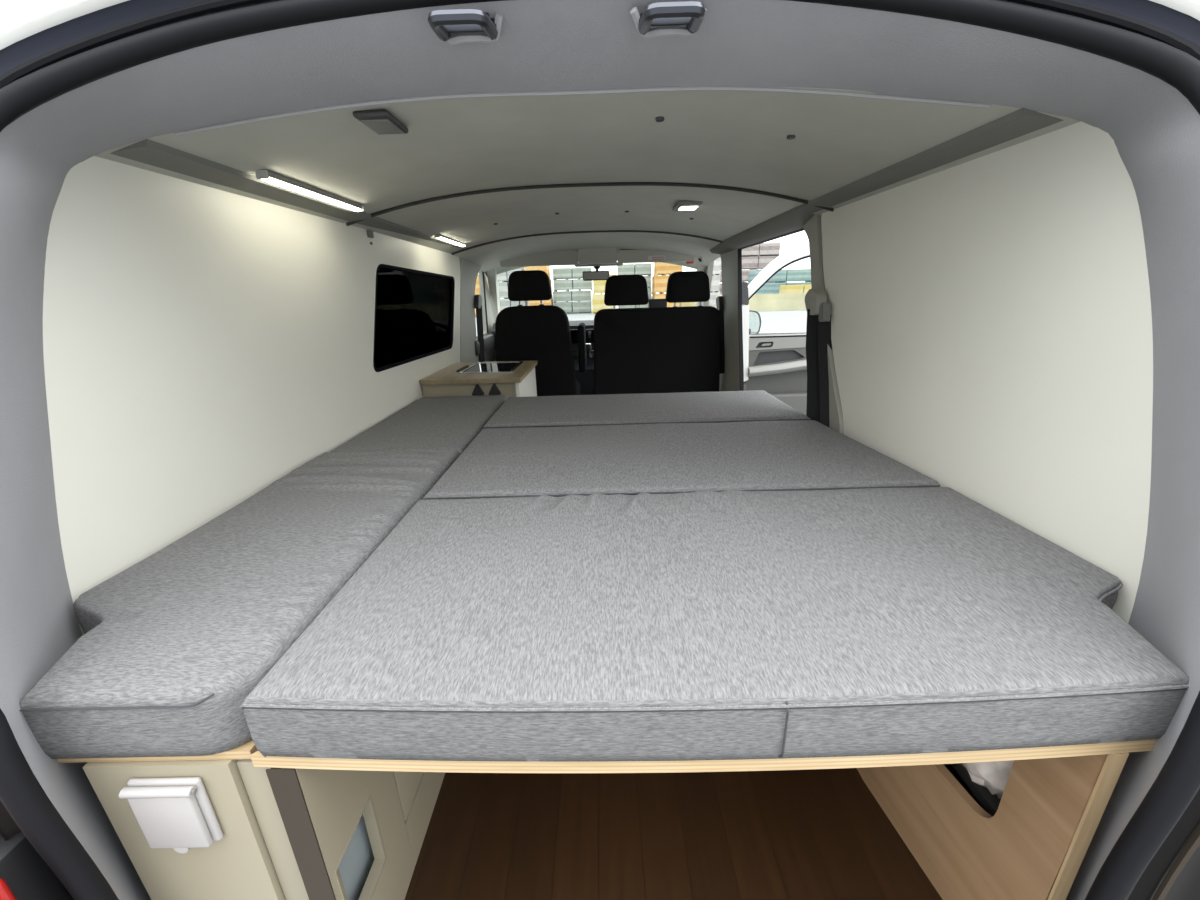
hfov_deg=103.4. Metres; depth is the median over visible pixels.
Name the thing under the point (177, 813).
power socket
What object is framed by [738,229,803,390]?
trim
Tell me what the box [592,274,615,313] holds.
stack
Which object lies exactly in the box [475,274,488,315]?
stack
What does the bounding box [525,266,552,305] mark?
stack
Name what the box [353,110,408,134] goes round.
recessed light
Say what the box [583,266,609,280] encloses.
mirror
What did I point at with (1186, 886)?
trim
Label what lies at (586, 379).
dashboard
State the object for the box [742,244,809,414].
passenger door
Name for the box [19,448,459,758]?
cushion
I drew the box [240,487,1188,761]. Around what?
cushion
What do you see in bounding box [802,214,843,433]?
trim
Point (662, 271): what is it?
stack
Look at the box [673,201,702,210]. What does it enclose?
recessed light
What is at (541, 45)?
trim
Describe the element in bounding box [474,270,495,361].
door
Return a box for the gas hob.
[456,361,522,373]
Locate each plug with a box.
[655,116,663,121]
[787,135,795,139]
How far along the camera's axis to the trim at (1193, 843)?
0.55 m
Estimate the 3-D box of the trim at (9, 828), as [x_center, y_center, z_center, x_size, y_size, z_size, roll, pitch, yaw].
[-0.641,0.575,0.590,0.094,0.767,0.046,8,21,26]
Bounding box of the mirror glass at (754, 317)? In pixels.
[749,311,759,333]
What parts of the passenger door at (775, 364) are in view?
panel, trim, armrest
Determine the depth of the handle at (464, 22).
0.65 m
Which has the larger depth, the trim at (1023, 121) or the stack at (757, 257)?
the stack at (757, 257)
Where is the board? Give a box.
[250,739,1156,772]
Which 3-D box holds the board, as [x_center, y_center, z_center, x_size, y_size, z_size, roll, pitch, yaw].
[0.159,0.118,1.297,1.159,0.019,1.573,-1,18,1]
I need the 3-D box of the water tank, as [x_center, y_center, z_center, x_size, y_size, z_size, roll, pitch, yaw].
[-0.481,0.603,0.867,0.175,0.408,0.335,-1,18,1]
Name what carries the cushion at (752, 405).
on the board
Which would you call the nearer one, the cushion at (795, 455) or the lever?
the cushion at (795, 455)
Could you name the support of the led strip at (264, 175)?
attached to the ceiling at (725, 138)
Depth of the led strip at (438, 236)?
2.24 m
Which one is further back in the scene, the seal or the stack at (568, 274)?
the stack at (568, 274)
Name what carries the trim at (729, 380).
on the floor
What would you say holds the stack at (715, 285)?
on the ground
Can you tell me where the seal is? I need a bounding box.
[0,0,1199,899]
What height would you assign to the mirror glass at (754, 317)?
0.174 m
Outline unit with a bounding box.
[422,367,536,396]
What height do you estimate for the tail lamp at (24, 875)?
0.292 m
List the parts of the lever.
knob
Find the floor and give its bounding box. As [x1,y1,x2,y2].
[405,764,984,899]
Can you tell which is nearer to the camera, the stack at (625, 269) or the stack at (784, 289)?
the stack at (784, 289)
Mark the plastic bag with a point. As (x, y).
(993, 775)
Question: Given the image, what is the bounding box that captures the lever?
[586,343,592,357]
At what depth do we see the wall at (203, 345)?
0.96 m
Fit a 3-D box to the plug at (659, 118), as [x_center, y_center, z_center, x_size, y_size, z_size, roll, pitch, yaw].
[0.121,-0.668,0.956,0.018,0.006,0.018,-1,18,1]
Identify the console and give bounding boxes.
[575,248,622,266]
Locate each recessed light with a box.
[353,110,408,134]
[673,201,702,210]
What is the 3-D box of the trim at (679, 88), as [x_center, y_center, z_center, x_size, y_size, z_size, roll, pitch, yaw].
[-0.038,-0.580,0.799,1.348,0.065,0.071,-1,18,1]
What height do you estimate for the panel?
0.501 m
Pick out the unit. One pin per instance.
(527, 387)
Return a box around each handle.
[428,9,502,44]
[630,1,706,38]
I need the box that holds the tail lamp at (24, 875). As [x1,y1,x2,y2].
[0,832,71,899]
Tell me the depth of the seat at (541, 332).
2.86 m
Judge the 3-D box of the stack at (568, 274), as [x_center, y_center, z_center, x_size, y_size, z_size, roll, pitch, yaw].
[-2.309,-13.554,40.388,3.324,3.605,2.200,-1,18,1]
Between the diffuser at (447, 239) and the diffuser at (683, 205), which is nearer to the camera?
the diffuser at (683, 205)
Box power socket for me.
[119,777,222,853]
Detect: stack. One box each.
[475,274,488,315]
[498,267,528,310]
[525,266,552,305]
[553,267,592,313]
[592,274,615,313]
[617,263,651,307]
[652,262,681,306]
[680,302,696,306]
[709,258,720,307]
[719,242,780,294]
[748,269,810,293]
[779,285,811,293]
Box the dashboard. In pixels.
[492,320,593,394]
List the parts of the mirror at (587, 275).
glass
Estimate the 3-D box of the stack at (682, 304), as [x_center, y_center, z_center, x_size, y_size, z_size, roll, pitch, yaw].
[7.508,-13.353,40.133,1.820,2.855,2.200,-1,18,1]
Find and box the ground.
[475,298,806,334]
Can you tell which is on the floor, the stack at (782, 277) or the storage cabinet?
the storage cabinet
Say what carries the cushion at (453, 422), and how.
on the storage cabinet
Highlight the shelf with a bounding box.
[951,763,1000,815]
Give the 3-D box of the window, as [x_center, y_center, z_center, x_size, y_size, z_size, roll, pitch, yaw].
[-0.851,-0.635,2.200,0.049,0.420,1.256,-1,18,1]
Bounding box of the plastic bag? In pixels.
[961,760,1013,797]
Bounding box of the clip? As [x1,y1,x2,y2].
[367,230,373,244]
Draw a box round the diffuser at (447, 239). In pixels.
[437,237,464,246]
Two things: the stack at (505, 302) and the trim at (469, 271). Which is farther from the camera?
the stack at (505, 302)
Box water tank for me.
[338,814,373,899]
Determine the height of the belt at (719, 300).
0.470 m
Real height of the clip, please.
0.047 m
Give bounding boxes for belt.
[474,295,484,361]
[716,296,724,373]
[805,289,831,426]
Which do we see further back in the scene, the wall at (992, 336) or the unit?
the unit
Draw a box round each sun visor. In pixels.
[500,250,577,266]
[617,249,693,262]
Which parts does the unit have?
panel, control knob, control knob, corner post, panel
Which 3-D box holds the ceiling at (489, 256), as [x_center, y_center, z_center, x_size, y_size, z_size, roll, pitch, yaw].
[-0.036,-1.295,3.123,1.660,0.234,0.975,-1,18,1]
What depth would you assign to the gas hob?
2.44 m
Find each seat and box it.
[495,270,586,395]
[594,271,720,394]
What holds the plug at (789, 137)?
attached to the ceiling at (725, 138)
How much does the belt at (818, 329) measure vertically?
0.483 m
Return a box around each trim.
[0,0,1199,49]
[0,0,1199,74]
[0,0,1199,899]
[0,801,73,899]
[109,139,465,248]
[174,86,990,136]
[346,182,833,225]
[451,230,721,254]
[459,258,480,361]
[487,251,706,322]
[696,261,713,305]
[710,108,1062,253]
[719,249,739,390]
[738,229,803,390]
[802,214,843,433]
[1128,789,1199,899]
[1149,823,1199,899]
[1152,826,1199,899]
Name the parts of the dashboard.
button panel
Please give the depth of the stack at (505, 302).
38.94 m
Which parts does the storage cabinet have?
panel, corner post, panel, door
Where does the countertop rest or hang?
on the unit
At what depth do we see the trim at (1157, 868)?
0.54 m
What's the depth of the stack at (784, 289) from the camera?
36.00 m
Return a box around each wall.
[43,156,459,634]
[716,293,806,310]
[821,121,1152,798]
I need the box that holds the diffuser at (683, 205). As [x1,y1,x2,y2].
[682,204,699,206]
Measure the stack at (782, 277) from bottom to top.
2.955 m
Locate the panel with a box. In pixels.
[857,753,1128,899]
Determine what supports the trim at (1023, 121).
attached to the wall at (992, 336)
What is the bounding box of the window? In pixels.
[373,264,454,371]
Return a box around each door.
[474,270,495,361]
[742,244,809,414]
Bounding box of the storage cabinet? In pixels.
[57,740,444,899]
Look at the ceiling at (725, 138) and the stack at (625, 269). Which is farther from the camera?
the stack at (625, 269)
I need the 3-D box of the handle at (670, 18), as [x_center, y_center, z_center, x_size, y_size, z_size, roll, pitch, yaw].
[0.094,-0.580,0.631,0.105,0.040,0.094,-1,18,1]
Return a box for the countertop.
[420,360,537,384]
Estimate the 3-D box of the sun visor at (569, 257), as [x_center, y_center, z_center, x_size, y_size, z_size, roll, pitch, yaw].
[-0.431,-1.359,3.349,0.552,0.109,0.022,-1,18,1]
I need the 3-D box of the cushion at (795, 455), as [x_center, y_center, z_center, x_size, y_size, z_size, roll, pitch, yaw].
[0.181,0.037,1.342,1.166,0.102,0.565,-1,18,1]
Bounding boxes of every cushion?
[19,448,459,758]
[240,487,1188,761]
[330,395,508,454]
[423,420,940,499]
[483,390,810,428]
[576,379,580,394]
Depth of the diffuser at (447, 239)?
2.29 m
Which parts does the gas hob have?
glass lid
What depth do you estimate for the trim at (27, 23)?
0.57 m
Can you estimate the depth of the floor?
0.95 m
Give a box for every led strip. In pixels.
[255,170,363,211]
[434,234,465,246]
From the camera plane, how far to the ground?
25.55 m
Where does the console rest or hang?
attached to the ceiling at (489, 256)
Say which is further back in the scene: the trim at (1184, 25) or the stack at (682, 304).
the stack at (682, 304)
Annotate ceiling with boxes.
[95,87,1079,253]
[454,232,720,277]
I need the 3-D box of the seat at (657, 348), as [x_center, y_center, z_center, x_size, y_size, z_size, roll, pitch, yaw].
[0.352,-0.582,3.200,0.795,1.140,0.600,-1,18,1]
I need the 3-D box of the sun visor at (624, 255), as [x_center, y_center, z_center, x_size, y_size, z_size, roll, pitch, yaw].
[0.393,-1.375,3.341,0.542,0.097,0.026,-1,18,1]
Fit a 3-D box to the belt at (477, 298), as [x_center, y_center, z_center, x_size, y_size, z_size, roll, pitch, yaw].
[-0.797,-0.665,3.186,0.040,0.720,0.264,-3,18,-3]
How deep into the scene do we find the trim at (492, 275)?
3.69 m

